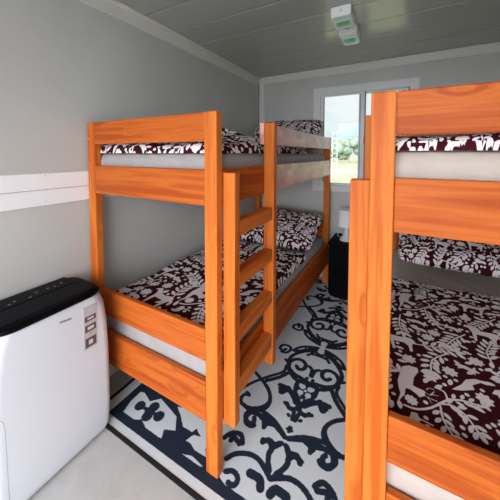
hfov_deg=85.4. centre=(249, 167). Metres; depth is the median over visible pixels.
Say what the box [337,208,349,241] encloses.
table lamp
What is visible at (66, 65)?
wall
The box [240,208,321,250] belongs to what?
pillow
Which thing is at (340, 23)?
switch
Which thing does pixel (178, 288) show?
duvet
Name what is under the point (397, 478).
mattress
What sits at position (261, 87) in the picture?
trim
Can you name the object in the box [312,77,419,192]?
window
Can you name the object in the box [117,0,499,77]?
ceiling
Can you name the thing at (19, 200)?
duct
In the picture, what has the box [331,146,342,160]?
tree
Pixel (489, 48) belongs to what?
trim
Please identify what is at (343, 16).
box
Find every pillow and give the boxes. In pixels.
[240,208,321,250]
[250,120,322,148]
[398,233,499,277]
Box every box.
[331,3,354,29]
[339,23,360,45]
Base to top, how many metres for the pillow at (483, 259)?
0.299 m
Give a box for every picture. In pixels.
[85,313,95,322]
[85,321,95,333]
[85,334,96,348]
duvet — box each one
[100,128,308,153]
[117,241,305,348]
[387,278,499,454]
[395,133,499,151]
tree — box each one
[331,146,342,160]
[333,137,357,162]
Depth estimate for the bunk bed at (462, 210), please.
0.79 m
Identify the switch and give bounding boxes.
[337,21,349,26]
[344,38,355,42]
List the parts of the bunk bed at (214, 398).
post, rail, rail, rail, rail, post, rail, post, rail, guard rail, rail, rail, post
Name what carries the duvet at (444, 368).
on the mattress at (397, 478)
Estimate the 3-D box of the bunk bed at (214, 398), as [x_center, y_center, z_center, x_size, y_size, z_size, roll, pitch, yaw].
[-0.002,0.524,2.306,0.990,1.631,2.137,2,3,29]
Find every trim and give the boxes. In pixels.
[80,0,259,85]
[258,85,258,124]
[259,84,264,207]
[260,42,499,84]
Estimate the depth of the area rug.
1.44 m
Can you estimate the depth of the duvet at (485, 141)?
0.74 m
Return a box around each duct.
[0,171,88,193]
[0,185,114,211]
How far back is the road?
27.26 m
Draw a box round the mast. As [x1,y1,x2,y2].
[332,130,337,178]
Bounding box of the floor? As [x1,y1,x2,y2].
[28,369,194,499]
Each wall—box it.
[0,0,257,376]
[259,52,499,277]
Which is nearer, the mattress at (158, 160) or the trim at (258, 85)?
the mattress at (158, 160)
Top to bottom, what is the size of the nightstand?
0.560 m
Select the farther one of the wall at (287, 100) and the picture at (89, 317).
the wall at (287, 100)
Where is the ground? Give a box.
[330,157,357,182]
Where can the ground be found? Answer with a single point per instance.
(353, 161)
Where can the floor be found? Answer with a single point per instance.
(106, 468)
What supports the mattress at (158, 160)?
on the bunk bed at (214, 398)
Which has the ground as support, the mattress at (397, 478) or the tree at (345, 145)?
the tree at (345, 145)
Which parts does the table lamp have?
lamp shade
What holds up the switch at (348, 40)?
attached to the box at (350, 35)
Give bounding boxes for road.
[330,169,357,173]
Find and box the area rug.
[105,277,347,499]
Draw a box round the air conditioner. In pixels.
[0,277,109,499]
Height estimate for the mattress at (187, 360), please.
0.237 m
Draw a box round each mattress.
[101,153,324,168]
[106,238,323,377]
[386,249,499,499]
[394,151,499,187]
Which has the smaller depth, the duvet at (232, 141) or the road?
the duvet at (232, 141)
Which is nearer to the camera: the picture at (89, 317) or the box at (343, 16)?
the picture at (89, 317)
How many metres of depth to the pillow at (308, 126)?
2.85 m
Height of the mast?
3.450 m
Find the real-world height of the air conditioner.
0.779 m
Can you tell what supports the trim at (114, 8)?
attached to the wall at (66, 65)
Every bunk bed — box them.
[87,111,330,478]
[344,81,499,499]
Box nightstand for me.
[328,233,348,299]
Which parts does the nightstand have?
drawer, drawer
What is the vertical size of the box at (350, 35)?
0.076 m
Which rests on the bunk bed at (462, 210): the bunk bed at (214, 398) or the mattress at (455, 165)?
the mattress at (455, 165)
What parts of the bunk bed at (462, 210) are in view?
post, post, rail, rail, rail, rail, rail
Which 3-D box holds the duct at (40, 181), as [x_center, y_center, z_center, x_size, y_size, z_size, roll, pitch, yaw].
[-1.010,0.069,1.511,0.015,0.084,4.148,2,3,29]
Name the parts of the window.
sash, sash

